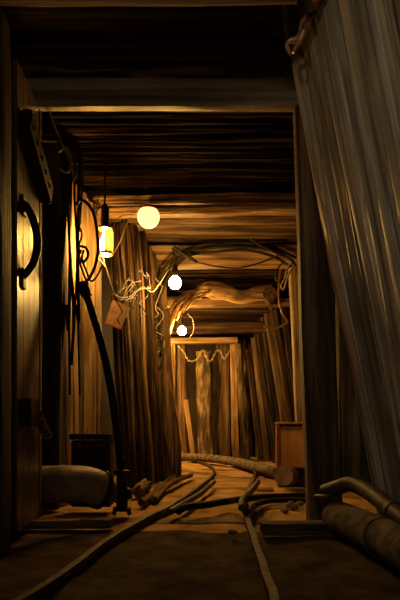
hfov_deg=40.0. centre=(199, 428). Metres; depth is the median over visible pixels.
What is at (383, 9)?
wooden plank
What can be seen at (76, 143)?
cable
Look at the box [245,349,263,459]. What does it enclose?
plank
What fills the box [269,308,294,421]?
plank
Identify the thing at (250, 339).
post
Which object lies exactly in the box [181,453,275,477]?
pipe
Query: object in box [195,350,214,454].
post
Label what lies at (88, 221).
board
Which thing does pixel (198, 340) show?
beam
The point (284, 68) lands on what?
ceiling
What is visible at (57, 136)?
cable
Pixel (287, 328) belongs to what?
plank
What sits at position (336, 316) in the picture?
wall
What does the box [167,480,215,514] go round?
bar
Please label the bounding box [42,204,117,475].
wall
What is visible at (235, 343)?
chain
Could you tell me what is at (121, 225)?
wooden plank
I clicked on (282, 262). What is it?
wire
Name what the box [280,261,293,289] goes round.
wire
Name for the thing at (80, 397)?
board
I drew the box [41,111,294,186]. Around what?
ceiling
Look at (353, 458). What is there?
board
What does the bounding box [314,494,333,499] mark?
pipe
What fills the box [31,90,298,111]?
beam
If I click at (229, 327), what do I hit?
beam
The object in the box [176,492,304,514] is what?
hose
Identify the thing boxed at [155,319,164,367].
wire
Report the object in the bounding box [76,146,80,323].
cable
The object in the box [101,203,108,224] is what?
socket
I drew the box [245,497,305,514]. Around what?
hose
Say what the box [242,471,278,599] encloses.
rail
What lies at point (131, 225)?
wooden plank
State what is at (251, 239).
cable
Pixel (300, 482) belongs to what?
bearer
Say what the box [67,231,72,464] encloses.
board
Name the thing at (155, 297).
wire
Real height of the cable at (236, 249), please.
0.672 m
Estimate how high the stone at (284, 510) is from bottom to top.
0.032 m
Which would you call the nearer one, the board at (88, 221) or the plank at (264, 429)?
the board at (88, 221)
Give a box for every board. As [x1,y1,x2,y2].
[22,517,113,528]
[62,224,67,464]
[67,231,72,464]
[72,183,78,433]
[78,190,82,433]
[81,192,88,433]
[86,199,91,433]
[89,201,96,433]
[260,520,334,535]
[337,307,370,482]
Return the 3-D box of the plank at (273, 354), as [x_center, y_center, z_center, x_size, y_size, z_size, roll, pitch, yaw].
[1.022,-0.517,7.018,0.430,1.989,0.096,0,0,9]
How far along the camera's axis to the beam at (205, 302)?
6.37 m
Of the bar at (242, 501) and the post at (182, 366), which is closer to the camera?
the bar at (242, 501)
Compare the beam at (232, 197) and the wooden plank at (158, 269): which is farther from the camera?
the wooden plank at (158, 269)
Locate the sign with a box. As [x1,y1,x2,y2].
[105,290,131,329]
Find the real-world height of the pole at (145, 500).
0.075 m
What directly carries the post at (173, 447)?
on the floor
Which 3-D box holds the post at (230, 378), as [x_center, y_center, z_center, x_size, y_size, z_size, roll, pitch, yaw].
[0.566,-0.510,9.377,0.287,1.995,0.169,0,0,25]
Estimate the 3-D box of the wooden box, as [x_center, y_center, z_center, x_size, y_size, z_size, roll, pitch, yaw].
[0.797,0.134,4.617,0.282,0.383,0.278,0,0,22]
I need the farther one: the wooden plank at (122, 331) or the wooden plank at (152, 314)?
the wooden plank at (152, 314)
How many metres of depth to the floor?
2.01 m
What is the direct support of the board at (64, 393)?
on the floor
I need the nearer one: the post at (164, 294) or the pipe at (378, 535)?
the pipe at (378, 535)
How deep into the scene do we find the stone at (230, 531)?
2.42 m
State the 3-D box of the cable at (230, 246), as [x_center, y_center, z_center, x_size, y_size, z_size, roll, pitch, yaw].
[0.196,-1.278,4.980,1.324,0.767,0.026,0,0,0]
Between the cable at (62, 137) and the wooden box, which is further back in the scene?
the wooden box
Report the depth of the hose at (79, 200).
3.11 m
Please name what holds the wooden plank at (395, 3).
on the floor
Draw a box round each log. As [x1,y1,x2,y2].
[168,281,272,333]
[263,286,277,309]
[274,466,297,485]
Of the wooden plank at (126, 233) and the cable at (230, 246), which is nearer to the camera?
the wooden plank at (126, 233)
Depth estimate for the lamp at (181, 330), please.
6.23 m
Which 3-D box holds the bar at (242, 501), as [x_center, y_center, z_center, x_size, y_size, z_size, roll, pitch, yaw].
[0.325,0.398,3.520,0.051,0.064,1.491,0,0,9]
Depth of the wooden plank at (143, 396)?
4.56 m
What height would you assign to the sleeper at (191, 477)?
0.082 m
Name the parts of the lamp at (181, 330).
bulb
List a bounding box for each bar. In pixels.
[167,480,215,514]
[238,479,259,511]
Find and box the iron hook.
[285,0,320,55]
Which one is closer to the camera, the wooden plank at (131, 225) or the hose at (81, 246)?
the hose at (81, 246)
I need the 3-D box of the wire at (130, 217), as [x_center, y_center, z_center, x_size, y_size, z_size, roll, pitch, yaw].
[-0.527,-1.317,3.725,0.011,0.387,0.381,0,0,11]
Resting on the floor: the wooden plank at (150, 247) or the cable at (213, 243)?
the wooden plank at (150, 247)
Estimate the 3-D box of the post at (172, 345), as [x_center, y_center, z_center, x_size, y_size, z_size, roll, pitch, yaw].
[-0.352,-0.278,6.624,0.120,1.502,0.144,0,0,-22]
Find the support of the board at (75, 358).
on the floor
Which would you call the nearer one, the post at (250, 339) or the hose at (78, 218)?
the hose at (78, 218)
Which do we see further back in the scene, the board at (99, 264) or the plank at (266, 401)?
the plank at (266, 401)
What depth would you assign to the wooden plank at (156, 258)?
5.10 m
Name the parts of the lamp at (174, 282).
bulb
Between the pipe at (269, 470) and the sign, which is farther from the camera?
the pipe at (269, 470)
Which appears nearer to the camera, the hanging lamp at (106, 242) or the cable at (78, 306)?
the cable at (78, 306)
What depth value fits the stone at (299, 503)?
3.31 m
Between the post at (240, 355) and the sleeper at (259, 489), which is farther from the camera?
the post at (240, 355)
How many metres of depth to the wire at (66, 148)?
2.85 m
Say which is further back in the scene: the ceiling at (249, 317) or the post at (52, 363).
the ceiling at (249, 317)
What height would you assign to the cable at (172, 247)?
0.190 m
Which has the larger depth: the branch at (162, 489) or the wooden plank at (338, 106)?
the branch at (162, 489)
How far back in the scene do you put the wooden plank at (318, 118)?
2.31 m
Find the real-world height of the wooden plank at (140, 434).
2.139 m
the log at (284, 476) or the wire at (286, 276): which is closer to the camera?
the log at (284, 476)
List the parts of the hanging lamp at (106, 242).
bulb, cord, wire, wire, wire, wire, wire, wire, wire, wire, wire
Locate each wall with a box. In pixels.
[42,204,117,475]
[175,344,254,454]
[335,298,339,442]
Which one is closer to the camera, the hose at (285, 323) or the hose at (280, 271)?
the hose at (280, 271)
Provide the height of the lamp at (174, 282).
0.305 m
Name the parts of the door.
handle plate, handle plate, handle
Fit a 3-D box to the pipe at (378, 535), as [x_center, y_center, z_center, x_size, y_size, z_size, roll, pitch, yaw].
[0.657,0.388,1.662,0.173,0.153,1.529,0,0,-3]
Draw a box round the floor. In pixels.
[0,455,399,599]
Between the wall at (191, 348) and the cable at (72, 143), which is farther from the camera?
the wall at (191, 348)
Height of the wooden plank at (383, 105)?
2.261 m
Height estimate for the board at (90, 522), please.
0.046 m
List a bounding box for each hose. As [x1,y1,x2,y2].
[75,198,99,283]
[77,208,88,283]
[77,280,132,515]
[80,245,89,262]
[81,250,102,281]
[93,200,99,214]
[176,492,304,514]
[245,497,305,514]
[264,322,288,329]
[278,269,288,321]
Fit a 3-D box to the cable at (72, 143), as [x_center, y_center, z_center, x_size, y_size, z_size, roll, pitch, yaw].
[-0.754,-1.053,3.240,0.042,1.353,0.020,0,0,0]
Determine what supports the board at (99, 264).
on the floor
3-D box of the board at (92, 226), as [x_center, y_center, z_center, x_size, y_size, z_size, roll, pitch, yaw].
[-0.760,-0.580,3.897,0.037,2.055,0.100,0,0,19]
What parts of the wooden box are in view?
corner post, corner post, lid, panel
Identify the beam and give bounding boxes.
[0,0,297,6]
[26,77,295,90]
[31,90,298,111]
[87,192,295,205]
[95,203,295,218]
[150,244,297,269]
[167,298,289,307]
[167,308,289,313]
[171,322,266,333]
[171,337,237,344]
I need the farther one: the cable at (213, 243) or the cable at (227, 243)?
the cable at (213, 243)
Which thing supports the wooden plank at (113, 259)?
on the floor
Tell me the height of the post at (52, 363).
2.112 m
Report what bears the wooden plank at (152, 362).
on the floor
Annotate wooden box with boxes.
[275,422,304,468]
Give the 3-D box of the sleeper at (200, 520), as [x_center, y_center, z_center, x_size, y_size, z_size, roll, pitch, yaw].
[0.003,0.518,2.907,0.722,0.081,0.178,0,0,0]
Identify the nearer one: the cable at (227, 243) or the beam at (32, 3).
the beam at (32, 3)
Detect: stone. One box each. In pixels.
[132,478,153,499]
[228,529,236,534]
[281,507,288,512]
[285,501,298,509]
[296,501,303,505]
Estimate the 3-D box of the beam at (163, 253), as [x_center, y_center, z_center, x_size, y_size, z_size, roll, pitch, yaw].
[0.263,-1.636,5.239,1.651,0.212,0.159,0,0,0]
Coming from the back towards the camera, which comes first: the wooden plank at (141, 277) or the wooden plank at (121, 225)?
the wooden plank at (141, 277)
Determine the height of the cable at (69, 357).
1.558 m
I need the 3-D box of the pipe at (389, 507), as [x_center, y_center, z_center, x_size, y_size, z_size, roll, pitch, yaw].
[0.661,0.287,2.095,0.110,0.177,0.809,0,0,-10]
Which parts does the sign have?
plate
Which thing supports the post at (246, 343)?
on the floor
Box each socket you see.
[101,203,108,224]
[172,264,177,276]
[180,318,183,325]
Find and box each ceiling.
[1,5,285,67]
[21,4,296,295]
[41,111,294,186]
[102,195,296,242]
[149,245,288,290]
[167,296,290,343]
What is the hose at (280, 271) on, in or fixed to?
hanging from the ceiling at (240, 279)
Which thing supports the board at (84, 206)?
on the floor
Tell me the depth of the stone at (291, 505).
3.22 m
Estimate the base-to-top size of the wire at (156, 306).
0.435 m
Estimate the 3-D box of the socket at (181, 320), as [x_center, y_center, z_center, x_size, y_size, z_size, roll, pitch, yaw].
[-0.204,-1.211,6.250,0.048,0.095,0.048,0,0,0]
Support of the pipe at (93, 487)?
on the floor
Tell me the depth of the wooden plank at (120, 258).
4.26 m
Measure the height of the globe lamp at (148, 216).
0.148 m
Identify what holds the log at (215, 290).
on the beam at (205, 302)
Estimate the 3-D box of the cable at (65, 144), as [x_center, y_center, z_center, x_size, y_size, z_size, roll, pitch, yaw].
[-0.789,-1.181,3.216,0.035,1.264,0.014,0,0,0]
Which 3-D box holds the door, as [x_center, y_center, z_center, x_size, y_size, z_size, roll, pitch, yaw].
[-0.761,-0.560,2.521,0.123,1.980,0.440,0,0,-2]
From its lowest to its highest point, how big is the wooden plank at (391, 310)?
2.313 m
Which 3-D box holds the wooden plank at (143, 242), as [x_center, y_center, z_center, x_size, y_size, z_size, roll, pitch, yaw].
[-0.454,-0.631,4.735,0.088,2.206,0.211,0,0,-42]
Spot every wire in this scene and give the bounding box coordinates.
[49,111,74,179]
[58,147,71,172]
[113,217,130,252]
[153,287,162,327]
[153,292,160,339]
[154,277,163,317]
[155,297,163,350]
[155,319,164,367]
[156,306,164,352]
[275,262,283,283]
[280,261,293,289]
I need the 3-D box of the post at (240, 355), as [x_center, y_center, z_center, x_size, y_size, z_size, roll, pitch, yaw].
[0.660,-0.455,8.474,0.252,1.855,0.153,0,0,29]
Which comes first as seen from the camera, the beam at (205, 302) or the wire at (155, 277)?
the wire at (155, 277)
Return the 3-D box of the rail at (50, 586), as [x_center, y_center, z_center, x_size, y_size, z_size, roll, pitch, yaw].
[-0.130,0.470,4.731,0.496,0.069,7.072,0,0,3]
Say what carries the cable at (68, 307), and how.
hanging from the ceiling at (137, 148)
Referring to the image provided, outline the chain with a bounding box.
[178,343,237,361]
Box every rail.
[12,461,214,599]
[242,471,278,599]
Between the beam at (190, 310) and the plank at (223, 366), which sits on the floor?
the plank at (223, 366)
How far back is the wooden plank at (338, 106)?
2.12 m
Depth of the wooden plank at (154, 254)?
4.97 m
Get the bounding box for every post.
[0,6,11,556]
[42,142,63,509]
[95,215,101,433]
[158,308,181,478]
[160,269,166,309]
[171,343,174,399]
[177,345,187,452]
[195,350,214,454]
[230,344,239,457]
[230,378,240,456]
[235,339,250,458]
[245,340,253,455]
[249,339,261,456]
[288,266,302,421]
[293,104,342,519]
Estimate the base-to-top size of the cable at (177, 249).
0.147 m
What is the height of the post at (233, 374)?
1.828 m
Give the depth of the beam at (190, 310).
6.84 m
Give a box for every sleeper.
[132,517,268,524]
[190,477,272,478]
[198,469,250,470]
[210,487,273,491]
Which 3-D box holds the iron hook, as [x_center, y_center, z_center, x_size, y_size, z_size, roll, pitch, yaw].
[0.412,-1.559,2.124,0.068,0.156,0.210,0,0,-25]
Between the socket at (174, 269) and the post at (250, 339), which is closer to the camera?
the socket at (174, 269)
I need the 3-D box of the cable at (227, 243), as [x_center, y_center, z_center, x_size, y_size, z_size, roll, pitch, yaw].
[0.211,-1.276,4.992,1.317,0.850,0.024,0,0,0]
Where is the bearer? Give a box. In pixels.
[276,468,304,486]
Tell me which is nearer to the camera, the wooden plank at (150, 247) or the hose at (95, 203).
the hose at (95, 203)
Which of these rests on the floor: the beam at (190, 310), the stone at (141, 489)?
the stone at (141, 489)
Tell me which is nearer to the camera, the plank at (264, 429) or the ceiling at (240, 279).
the ceiling at (240, 279)
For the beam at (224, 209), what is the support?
on the board at (99, 264)
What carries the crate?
on the floor
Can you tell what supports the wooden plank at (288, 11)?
on the floor
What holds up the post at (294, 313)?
on the floor
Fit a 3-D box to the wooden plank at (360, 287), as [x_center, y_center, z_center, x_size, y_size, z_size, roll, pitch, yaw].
[0.640,-0.740,2.221,0.508,2.252,0.115,0,0,2]
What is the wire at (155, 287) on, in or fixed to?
attached to the wooden plank at (150, 247)
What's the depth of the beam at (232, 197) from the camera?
3.95 m
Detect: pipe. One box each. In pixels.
[42,465,117,509]
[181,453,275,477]
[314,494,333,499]
[319,476,399,523]
[322,501,399,571]
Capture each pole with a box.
[138,474,175,505]
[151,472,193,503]
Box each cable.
[57,136,63,283]
[61,136,65,360]
[63,138,67,334]
[65,140,71,331]
[68,142,70,394]
[70,142,74,364]
[73,142,77,316]
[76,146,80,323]
[77,151,83,394]
[155,245,293,298]
[156,242,284,308]
[156,242,295,285]
[156,248,291,313]
[171,247,284,268]
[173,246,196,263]
[250,238,296,266]
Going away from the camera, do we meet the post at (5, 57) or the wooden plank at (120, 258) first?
the post at (5, 57)
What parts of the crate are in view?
panel, lid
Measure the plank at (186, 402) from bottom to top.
0.903 m
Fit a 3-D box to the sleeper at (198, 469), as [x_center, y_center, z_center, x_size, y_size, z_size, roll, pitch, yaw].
[0.294,0.514,6.488,1.030,0.084,0.185,0,0,0]
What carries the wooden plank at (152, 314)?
on the floor
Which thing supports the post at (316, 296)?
on the floor
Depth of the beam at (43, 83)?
2.63 m
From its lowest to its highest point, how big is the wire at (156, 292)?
0.447 m
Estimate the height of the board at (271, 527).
0.053 m
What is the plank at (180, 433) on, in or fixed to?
on the floor
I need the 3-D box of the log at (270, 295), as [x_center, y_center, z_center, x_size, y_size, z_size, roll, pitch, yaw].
[0.833,-1.513,6.398,0.162,0.188,0.626,0,0,10]
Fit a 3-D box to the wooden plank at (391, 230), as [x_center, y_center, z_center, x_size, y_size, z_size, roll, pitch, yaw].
[0.685,-0.744,1.939,0.521,2.322,0.115,0,0,2]
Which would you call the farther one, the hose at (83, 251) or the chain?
the chain
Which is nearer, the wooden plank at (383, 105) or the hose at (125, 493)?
the wooden plank at (383, 105)
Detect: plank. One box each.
[110,224,131,488]
[111,223,135,487]
[117,222,136,483]
[119,223,137,482]
[121,219,139,482]
[128,223,146,478]
[128,225,145,480]
[134,225,149,480]
[138,231,154,483]
[140,230,156,483]
[146,240,158,482]
[147,241,163,481]
[149,246,159,390]
[152,251,165,480]
[156,258,164,452]
[157,265,162,308]
[175,399,184,461]
[183,400,195,453]
[216,344,230,456]
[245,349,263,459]
[250,337,271,460]
[254,333,274,462]
[257,317,279,432]
[263,313,287,424]
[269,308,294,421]
[280,307,293,395]
[281,4,385,515]
[295,0,397,500]
[300,0,399,502]
[311,0,399,458]
[327,0,399,400]
[339,0,399,313]
[353,0,399,228]
[372,0,399,135]
[391,0,399,41]
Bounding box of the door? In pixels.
[11,59,52,531]
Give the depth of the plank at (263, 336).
7.29 m
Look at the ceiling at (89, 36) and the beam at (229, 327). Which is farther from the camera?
the beam at (229, 327)
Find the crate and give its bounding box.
[69,434,113,506]
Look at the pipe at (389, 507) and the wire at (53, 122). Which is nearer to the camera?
the pipe at (389, 507)
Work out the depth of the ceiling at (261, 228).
4.79 m
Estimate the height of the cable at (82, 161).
1.442 m
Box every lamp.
[98,163,167,323]
[137,204,159,228]
[169,252,180,288]
[178,313,185,334]

